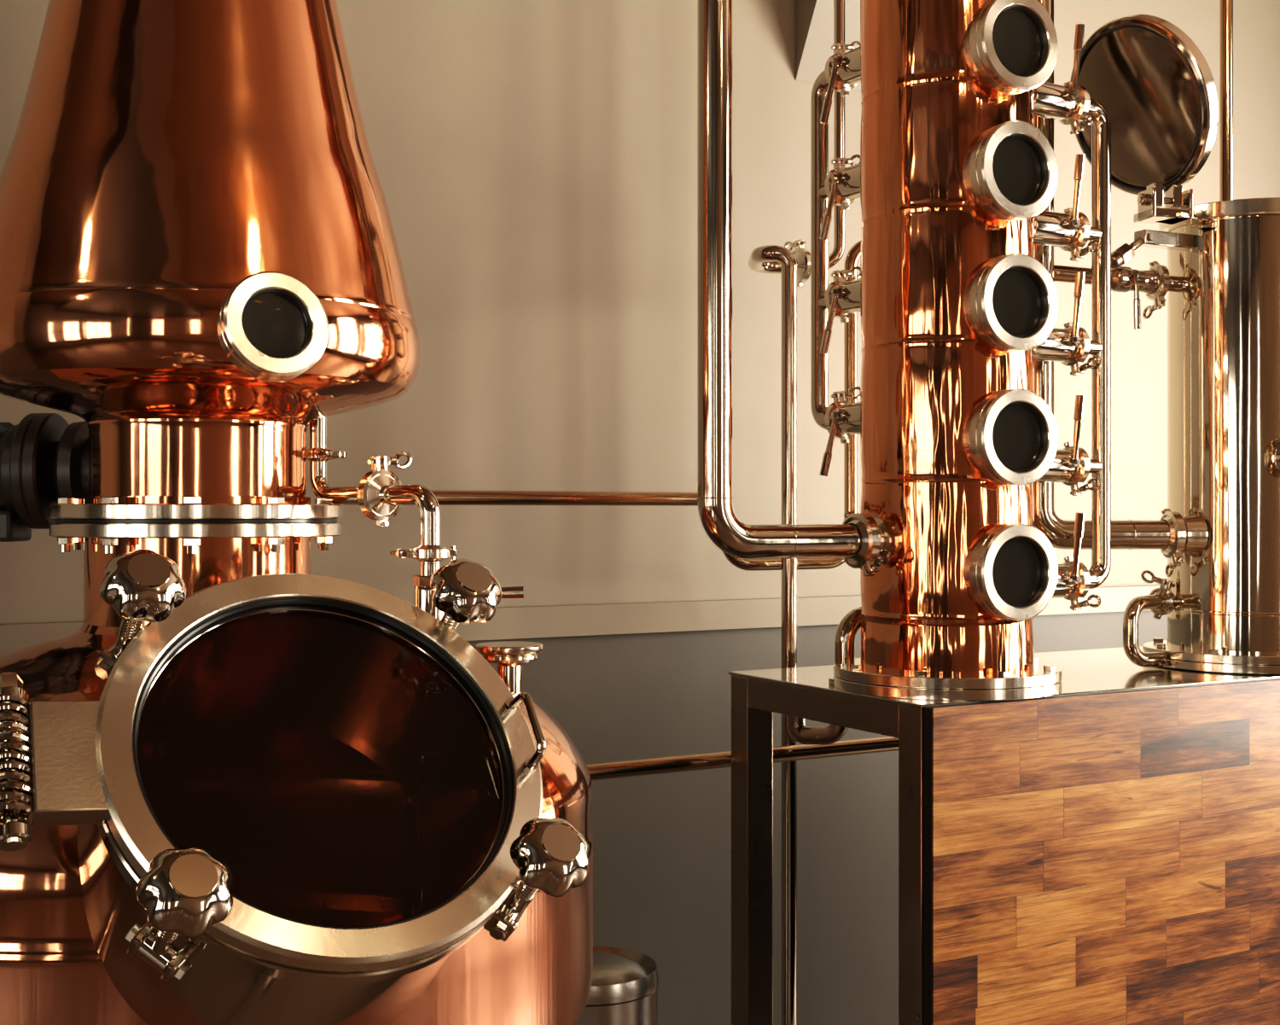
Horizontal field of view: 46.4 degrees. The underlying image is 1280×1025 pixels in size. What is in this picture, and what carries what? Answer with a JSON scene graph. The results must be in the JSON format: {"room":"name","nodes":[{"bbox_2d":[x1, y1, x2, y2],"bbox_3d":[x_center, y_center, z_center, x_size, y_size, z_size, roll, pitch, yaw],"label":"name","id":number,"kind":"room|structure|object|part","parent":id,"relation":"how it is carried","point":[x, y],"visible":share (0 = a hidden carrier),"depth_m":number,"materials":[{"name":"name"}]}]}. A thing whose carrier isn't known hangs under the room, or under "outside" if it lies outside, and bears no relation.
{"room":"processing plant","nodes":[
{"label":"processing plant","id":0,"kind":"room"},
{"bbox_2d":[0,0,1279,623],"bbox_3d":[-1.023,-0.225,2.663,8.000,3.050,0.150,0,0,-29],"label":"wall","id":1,"kind":"structure","parent":0,"point":[535,161],"depth_m":3.10,"materials":[{"name":"beige paint"}]},
{"bbox_2d":[0,584,1166,655],"bbox_3d":[-0.982,0.220,2.589,7.600,0.062,0.040,0,0,-29],"label":"trim","id":2,"kind":"structure","parent":1,"relation":"attached to","point":[625,618],"depth_m":3.13,"materials":[{"name":"paint"}]},
{"bbox_2d":[341,240,861,570],"bbox_3d":[0.045,-0.228,2.882,1.293,0.690,0.059,0,0,-27],"label":"pipe","id":3,"kind":"object","parent":1,"relation":"attached to","point":[444,497],"visible":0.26,"depth_m":2.90,"materials":[{"name":"gold metal"}]},
{"bbox_2d":[810,70,828,429],"bbox_3d":[0.344,-0.483,2.745,0.033,0.662,0.078,0,0,-29],"label":"pipe","id":4,"kind":"object","parent":3,"relation":"attached to","point":[819,132],"visible":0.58,"depth_m":2.75,"materials":[{"name":"silver metal"}]},
{"bbox_2d":[819,266,860,354],"bbox_3d":[0.396,-0.366,2.637,0.106,0.166,0.174,0,0,-29],"label":"valve","id":5,"kind":"object","parent":4,"relation":"attached to","point":[842,296],"visible":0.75,"depth_m":2.66,"materials":[{"name":"silver metal"}]},
{"bbox_3d":[0.338,-0.339,2.662,0.038,0.111,0.015,0,0,27],"label":"lever","id":6,"kind":"part","parent":5,"relation":"part of","materials":[{"name":"silver metal"}]},
{"bbox_2d":[819,154,860,239],"bbox_3d":[0.396,-0.570,2.637,0.106,0.166,0.174,0,0,-29],"label":"valve","id":7,"kind":"object","parent":4,"relation":"attached to","point":[841,183],"visible":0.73,"depth_m":2.66,"materials":[{"name":"silver metal"}]},
{"bbox_3d":[0.338,-0.542,2.662,0.038,0.111,0.015,0,0,27],"label":"lever","id":8,"kind":"part","parent":7,"relation":"part of","materials":[{"name":"silver metal"}]},
{"bbox_2d":[819,40,861,124],"bbox_3d":[0.396,-0.776,2.637,0.106,0.166,0.174,0,0,-29],"label":"valve","id":9,"kind":"object","parent":4,"relation":"attached to","point":[841,69],"visible":0.66,"depth_m":2.66,"materials":[{"name":"silver metal"}]},
{"bbox_3d":[0.338,-0.749,2.662,0.038,0.111,0.015,0,0,27],"label":"lever","id":10,"kind":"part","parent":9,"relation":"part of","materials":[{"name":"silver metal"}]},
{"bbox_2d":[466,610,1167,1024],"bbox_3d":[-0.986,0.761,2.596,7.600,1.079,0.024,0,0,-29],"label":"wall","id":11,"kind":"structure","parent":1,"relation":"attached to","point":[662,847],"depth_m":3.22,"materials":[{"name":"grey paint"}]},
{"bbox_2d":[795,0,861,91],"bbox_3d":[0.532,-1.492,3.315,0.300,1.050,0.220,0,0,-29],"label":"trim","id":12,"kind":"structure","parent":1,"relation":"attached to","point":[814,19],"depth_m":3.32,"materials":[{"name":"beige paint"}]},
{"bbox_2d":[586,736,898,780],"bbox_3d":[0.441,0.455,2.911,1.314,0.029,0.029,0,0,-29],"label":"pipe","id":13,"kind":"object","parent":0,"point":[717,759],"visible":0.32,"depth_m":2.73,"materials":[{"name":"gold metal"}]},
{"bbox_3d":[0.313,-1.800,0.260,9.786,0.100,8.913,0,0,0],"label":"ceiling","id":14,"kind":"structure","parent":0,"visible":0},
{"bbox_2d":[797,0,845,268],"bbox_3d":[0.375,-1.125,3.100,0.102,1.250,0.024,0,0,0],"label":"riser pipe","id":15,"kind":"object","parent":14,"relation":"attached to","point":[837,253],"visible":0.63,"depth_m":3.09,"materials":[{"name":"silver metal"}]},
{"bbox_3d":[0.313,1.350,0.260,9.786,0.100,8.913,0,0,0],"label":"floor","id":16,"kind":"structure","parent":0,"visible":0},
{"bbox_2d":[0,495,593,1024],"bbox_3d":[-0.570,0.640,1.836,1.041,1.320,1.258,0,0,0],"label":"copper pot","id":17,"kind":"object","parent":16,"relation":"on","point":[251,786],"visible":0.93,"depth_m":1.44,"materials":[{"name":"brown metal"}]},
{"bbox_2d":[0,413,88,541],"bbox_3d":[-0.947,-0.013,2.090,0.537,0.252,0.162,0,0,0],"label":"motor","id":18,"kind":"object","parent":17,"relation":"attached to","point":[44,457],"visible":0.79,"depth_m":2.04,"materials":[{"name":"grey metal"}]},
{"bbox_3d":[-0.515,0.224,1.343,0.062,0.116,0.026,4,-43,-30],"label":"hinge plate","id":19,"kind":"part","parent":17,"relation":"part of","materials":[{"name":"silver metal"}]},
{"bbox_3d":[-0.475,0.070,1.425,0.078,0.051,0.079,33,40,1],"label":"hand knob","id":20,"kind":"part","parent":17,"relation":"part of","materials":[{"name":"silver metal"}]},
{"bbox_3d":[-0.377,0.315,1.240,0.079,0.051,0.078,36,40,4],"label":"hand knob","id":21,"kind":"part","parent":17,"relation":"part of","materials":[{"name":"silver metal"}]},
{"bbox_2d":[0,0,420,518],"bbox_3d":[-0.575,-0.565,1.950,0.570,1.170,0.570,0,0,3],"label":"helmet","id":22,"kind":"object","parent":17,"relation":"on","point":[201,266],"visible":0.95,"depth_m":1.75,"materials":[{"name":"orange metal"}]},
{"bbox_3d":[-0.432,-0.208,1.727,0.123,0.123,0.080,0,-10,-33],"label":"sight glass","id":23,"kind":"part","parent":22,"relation":"part of","materials":[{"name":"silver metal"}]},
{"bbox_3d":[-0.420,-0.212,1.708,0.084,0.084,0.006,0,-10,-33],"label":"glass pane","id":24,"kind":"part","parent":22,"relation":"part of","materials":[{"name":"grey glass"}]},
{"bbox_2d":[306,416,358,504],"bbox_3d":[-0.399,-0.073,1.963,0.062,0.124,0.152,0,0,-40],"label":"pipe","id":25,"kind":"object","parent":22,"relation":"attached to","point":[317,454],"visible":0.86,"depth_m":1.99,"materials":[{"name":"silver metal"}]},
{"bbox_3d":[-0.303,0.238,1.460,0.441,0.025,0.441,24,40,-10],"label":"manway door","id":26,"kind":"part","parent":17,"relation":"part of","materials":[{"name":"silver metal"}]},
{"bbox_3d":[-0.307,0.244,1.466,0.372,0.008,0.372,24,40,-10],"label":"glass pane","id":27,"kind":"part","parent":17,"relation":"part of","materials":[{"name":"black"}]},
{"bbox_2d":[357,451,456,563],"bbox_3d":[-0.290,-0.009,1.881,0.084,0.142,0.133,0,0,-43],"label":"pipe","id":28,"kind":"object","parent":17,"relation":"attached to","point":[381,494],"visible":1,"depth_m":1.88,"materials":[{"name":"silver metal"}]},
{"bbox_3d":[-0.185,0.084,1.598,0.079,0.051,0.078,35,40,3],"label":"hand knob","id":29,"kind":"part","parent":17,"relation":"part of","materials":[{"name":"silver metal"}]},
{"bbox_2d":[413,563,524,620],"bbox_3d":[-0.212,0.171,1.851,0.137,0.214,0.039,0,0,0],"label":"pipe","id":30,"kind":"object","parent":17,"relation":"attached to","point":[423,592],"visible":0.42,"depth_m":1.84,"materials":[{"name":"silver metal"}]},
{"bbox_3d":[-0.202,0.100,1.851,0.116,0.018,0.014,0,0,0],"label":"lever","id":31,"kind":"part","parent":30,"relation":"part of","materials":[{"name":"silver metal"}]},
{"bbox_3d":[-0.121,0.228,1.546,0.017,0.084,0.081,0,0,-29],"label":"door handle","id":32,"kind":"part","parent":17,"relation":"part of","materials":[{"name":"silver metal"}]},
{"bbox_3d":[-0.083,0.327,1.418,0.078,0.051,0.079,33,40,1],"label":"hand knob","id":33,"kind":"part","parent":17,"relation":"part of","materials":[{"name":"silver metal"}]},
{"bbox_2d":[574,946,658,1024],"bbox_3d":[-0.078,1.003,2.360,0.216,0.595,0.216,0,0,0],"label":"steel canister","id":34,"kind":"object","parent":16,"relation":"on","point":[625,982],"visible":0.6,"depth_m":2.29,"materials":[{"name":"grey metal"}]},
{"bbox_3d":[-0.078,0.724,2.360,0.216,0.038,0.216,0,0,0],"label":"lid","id":35,"kind":"part","parent":34,"relation":"part of","materials":[{"name":"grey metal"}]},
{"bbox_2d":[748,239,810,1024],"bbox_3d":[0.288,0.365,3.041,0.134,1.870,0.212,0,0,0],"label":"pipe","id":36,"kind":"object","parent":16,"relation":"on","point":[770,258],"visible":0.98,"depth_m":2.94,"materials":[{"name":"silver metal"}]},
{"bbox_2d":[728,645,1279,1024],"bbox_3d":[0.960,0.793,2.823,1.523,1.013,0.556,0,0,-29],"label":"table","id":37,"kind":"object","parent":16,"relation":"on","point":[1104,849],"visible":0.89,"depth_m":2.40,"materials":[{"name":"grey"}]},
{"bbox_3d":[0.201,0.796,2.685,0.055,1.007,0.055,0,0,-29],"label":"leg","id":38,"kind":"part","parent":37,"relation":"part of","materials":[{"name":"black metal"}]},
{"bbox_2d":[788,715,847,744],"bbox_3d":[0.331,0.373,2.770,0.128,0.120,0.033,0,0,39],"label":"pipe","id":39,"kind":"object","parent":37,"relation":"attached to","point":[830,734],"visible":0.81,"depth_m":2.76,"materials":[{"name":"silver metal"}]},
{"bbox_3d":[0.316,0.319,2.477,0.053,0.052,0.420,0,0,-29],"label":"rail","id":40,"kind":"part","parent":37,"relation":"part of","materials":[{"name":"black metal"}]},
{"bbox_2d":[828,606,861,685],"bbox_3d":[0.392,0.223,2.526,0.166,0.128,0.054,0,0,-28],"label":"pipe","id":41,"kind":"object","parent":37,"relation":"on","point":[846,631],"visible":0.37,"depth_m":2.49,"materials":[{"name":"silver metal"}]},
{"bbox_3d":[0.432,0.796,2.269,0.055,1.007,0.055,0,0,-29],"label":"leg","id":42,"kind":"part","parent":37,"relation":"part of","materials":[{"name":"black metal"}]},
{"bbox_2d":[833,0,1062,700],"bbox_3d":[0.504,-0.567,2.451,0.368,1.707,0.378,0,0,0],"label":"column","id":43,"kind":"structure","parent":37,"relation":"on","point":[957,171],"depth_m":2.32,"materials":[{"name":"orange metal"}]},
{"bbox_2d":[697,0,895,576],"bbox_3d":[-0.105,-0.713,2.174,1.092,1.627,0.122,0,0,-22],"label":"pipe","id":44,"kind":"object","parent":43,"relation":"attached to","point":[864,541],"visible":1,"depth_m":2.22,"materials":[{"name":"silver metal"}]},
{"bbox_2d":[819,386,860,476],"bbox_3d":[0.396,-0.147,2.637,0.106,0.166,0.174,0,0,-29],"label":"valve","id":45,"kind":"object","parent":43,"relation":"attached to","point":[842,417],"visible":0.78,"depth_m":2.66,"materials":[{"name":"silver metal"}]},
{"bbox_3d":[0.338,-0.120,2.662,0.038,0.111,0.015,0,0,27],"label":"lever","id":46,"kind":"part","parent":45,"relation":"part of","materials":[{"name":"silver metal"}]},
{"bbox_3d":[0.569,-0.527,2.326,0.150,0.150,0.076,0,0,-26],"label":"sight glass","id":47,"kind":"part","parent":43,"relation":"part of","materials":[{"name":"silver metal"}]},
{"bbox_3d":[0.569,0.092,2.326,0.150,0.150,0.076,0,0,-26],"label":"sight glass","id":48,"kind":"part","parent":43,"relation":"part of","materials":[{"name":"silver metal"}]},
{"bbox_3d":[0.569,-0.116,2.326,0.150,0.150,0.076,0,0,-26],"label":"sight glass","id":49,"kind":"part","parent":43,"relation":"part of","materials":[{"name":"silver metal"}]},
{"bbox_3d":[0.569,-0.324,2.326,0.150,0.150,0.076,0,0,-26],"label":"sight glass","id":50,"kind":"part","parent":43,"relation":"part of","materials":[{"name":"silver metal"}]},
{"bbox_3d":[0.569,-0.725,2.326,0.150,0.150,0.076,0,0,-26],"label":"sight glass","id":51,"kind":"part","parent":43,"relation":"part of","materials":[{"name":"silver metal"}]},
{"bbox_3d":[0.578,0.092,2.307,0.112,0.112,0.006,0,0,-26],"label":"glass pane","id":52,"kind":"part","parent":43,"relation":"part of","materials":[{"name":"grey glass"}]},
{"bbox_3d":[0.578,-0.116,2.307,0.112,0.112,0.006,0,0,-26],"label":"glass pane","id":53,"kind":"part","parent":43,"relation":"part of","materials":[{"name":"grey glass"}]},
{"bbox_3d":[0.578,-0.324,2.307,0.112,0.112,0.006,0,0,-26],"label":"glass pane","id":54,"kind":"part","parent":43,"relation":"part of","materials":[{"name":"grey glass"}]},
{"bbox_3d":[0.578,-0.527,2.307,0.112,0.112,0.006,0,0,-26],"label":"glass pane","id":55,"kind":"part","parent":43,"relation":"part of","materials":[{"name":"grey glass"}]},
{"bbox_3d":[0.578,-0.725,2.307,0.112,0.112,0.006,0,0,-26],"label":"glass pane","id":56,"kind":"part","parent":43,"relation":"part of","materials":[{"name":"grey glass"}]},
{"bbox_3d":[1.097,0.765,2.582,1.518,0.950,0.003,0,0,-29],"label":"panel","id":57,"kind":"part","parent":37,"relation":"part of","materials":[{"name":"brown wood"}]},
{"bbox_2d":[1122,570,1175,667],"bbox_3d":[0.951,0.197,2.775,0.067,0.175,0.161,0,0,33],"label":"tube","id":58,"kind":"object","parent":37,"relation":"on","point":[1161,601],"visible":1,"depth_m":2.73,"materials":[{"name":"silver metal"}]},
{"bbox_2d":[1111,186,1279,674],"bbox_3d":[1.079,-0.147,2.811,0.491,0.867,0.368,0,0,0],"label":"condenser","id":59,"kind":"object","parent":37,"relation":"on","point":[1224,319],"visible":0.93,"depth_m":2.69,"materials":[{"name":"silver metal"}]},
{"bbox_2d":[1085,98,1111,589],"bbox_3d":[0.792,-0.295,2.617,0.078,0.859,0.033,0,0,-29],"label":"pipe","id":60,"kind":"object","parent":59,"relation":"attached to","point":[1100,462],"visible":0.7,"depth_m":2.61,"materials":[{"name":"silver metal"}]},
{"bbox_2d":[1032,272,1101,375],"bbox_3d":[0.695,-0.323,2.546,0.174,0.171,0.099,0,0,-29],"label":"valve","id":61,"kind":"object","parent":60,"relation":"attached to","point":[1070,346],"visible":0.74,"depth_m":2.55,"materials":[{"name":"silver metal"}]},
{"bbox_3d":[0.743,-0.351,2.536,0.016,0.114,0.029,0,0,-29],"label":"lever","id":62,"kind":"part","parent":61,"relation":"part of","materials":[{"name":"silver metal"}]},
{"bbox_2d":[1033,23,1101,134],"bbox_3d":[0.695,-0.742,2.546,0.174,0.171,0.099,0,0,-29],"label":"valve","id":63,"kind":"object","parent":60,"relation":"attached to","point":[1068,103],"visible":0.83,"depth_m":2.54,"materials":[{"name":"silver metal"}]},
{"bbox_3d":[0.743,-0.770,2.536,0.016,0.114,0.029,0,0,-29],"label":"lever","id":64,"kind":"part","parent":63,"relation":"part of","materials":[{"name":"silver metal"}]},
{"bbox_2d":[1033,154,1101,261],"bbox_3d":[0.695,-0.522,2.546,0.174,0.171,0.099,0,0,-29],"label":"valve","id":65,"kind":"object","parent":60,"relation":"attached to","point":[1069,230],"visible":0.77,"depth_m":2.54,"materials":[{"name":"silver metal"}]},
{"bbox_3d":[0.743,-0.550,2.536,0.016,0.114,0.029,0,0,-29],"label":"lever","id":66,"kind":"part","parent":65,"relation":"part of","materials":[{"name":"silver metal"}]},
{"bbox_2d":[1035,394,1101,495],"bbox_3d":[0.695,-0.115,2.546,0.174,0.171,0.099,0,0,-29],"label":"valve","id":67,"kind":"object","parent":60,"relation":"attached to","point":[1070,466],"visible":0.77,"depth_m":2.55,"materials":[{"name":"silver metal"}]},
{"bbox_3d":[0.743,-0.143,2.536,0.016,0.114,0.029,0,0,-29],"label":"lever","id":68,"kind":"part","parent":67,"relation":"part of","materials":[{"name":"silver metal"}]},
{"bbox_2d":[1052,512,1101,610],"bbox_3d":[0.695,0.085,2.546,0.174,0.171,0.099,0,0,-29],"label":"valve","id":69,"kind":"object","parent":60,"relation":"attached to","point":[1073,580],"visible":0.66,"depth_m":2.55,"materials":[{"name":"silver metal"}]},
{"bbox_3d":[0.743,0.056,2.536,0.016,0.114,0.029,0,0,-29],"label":"lever","id":70,"kind":"part","parent":69,"relation":"part of","materials":[{"name":"silver metal"}]},
{"bbox_2d":[1033,0,1208,576],"bbox_3d":[0.866,-0.441,2.724,0.330,1.119,0.087,0,0,-8],"label":"pipe","id":71,"kind":"object","parent":59,"relation":"attached to","point":[1175,534],"visible":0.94,"depth_m":2.70,"materials":[{"name":"silver metal"}]},
{"bbox_2d":[1053,264,1112,285],"bbox_3d":[0.821,-0.433,2.739,0.158,0.037,0.030,0,0,-14],"label":"pipe","id":72,"kind":"object","parent":71,"relation":"attached to","point":[1061,273],"visible":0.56,"depth_m":2.72,"materials":[{"name":"gold metal"}]},
{"bbox_2d":[1070,14,1218,208],"bbox_3d":[0.906,-0.719,2.705,0.141,0.338,0.323,0,0,-27],"label":"lid","id":73,"kind":"object","parent":59,"relation":"on","point":[1156,89],"visible":0.83,"depth_m":2.66,"materials":[{"name":"grey metal"}]},
{"bbox_2d":[1111,261,1182,329],"bbox_3d":[0.941,-0.401,2.768,0.163,0.134,0.073,0,0,-25],"label":"valve","id":74,"kind":"object","parent":59,"relation":"attached to","point":[1155,282],"visible":0.98,"depth_m":2.75,"materials":[{"name":"silver metal"}]},
{"bbox_3d":[0.907,-0.384,2.723,0.013,0.101,0.017,0,0,0],"label":"lever","id":75,"kind":"part","parent":74,"relation":"part of","materials":[{"name":"silver metal"}]},
{"bbox_2d":[1219,0,1233,201],"bbox_3d":[1.123,-1.155,2.860,0.024,1.189,0.024,0,0,0],"label":"vent pipe","id":76,"kind":"object","parent":59,"relation":"attached to","point":[1225,6],"visible":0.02,"depth_m":2.85,"materials":[{"name":"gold metal"}]}
]}

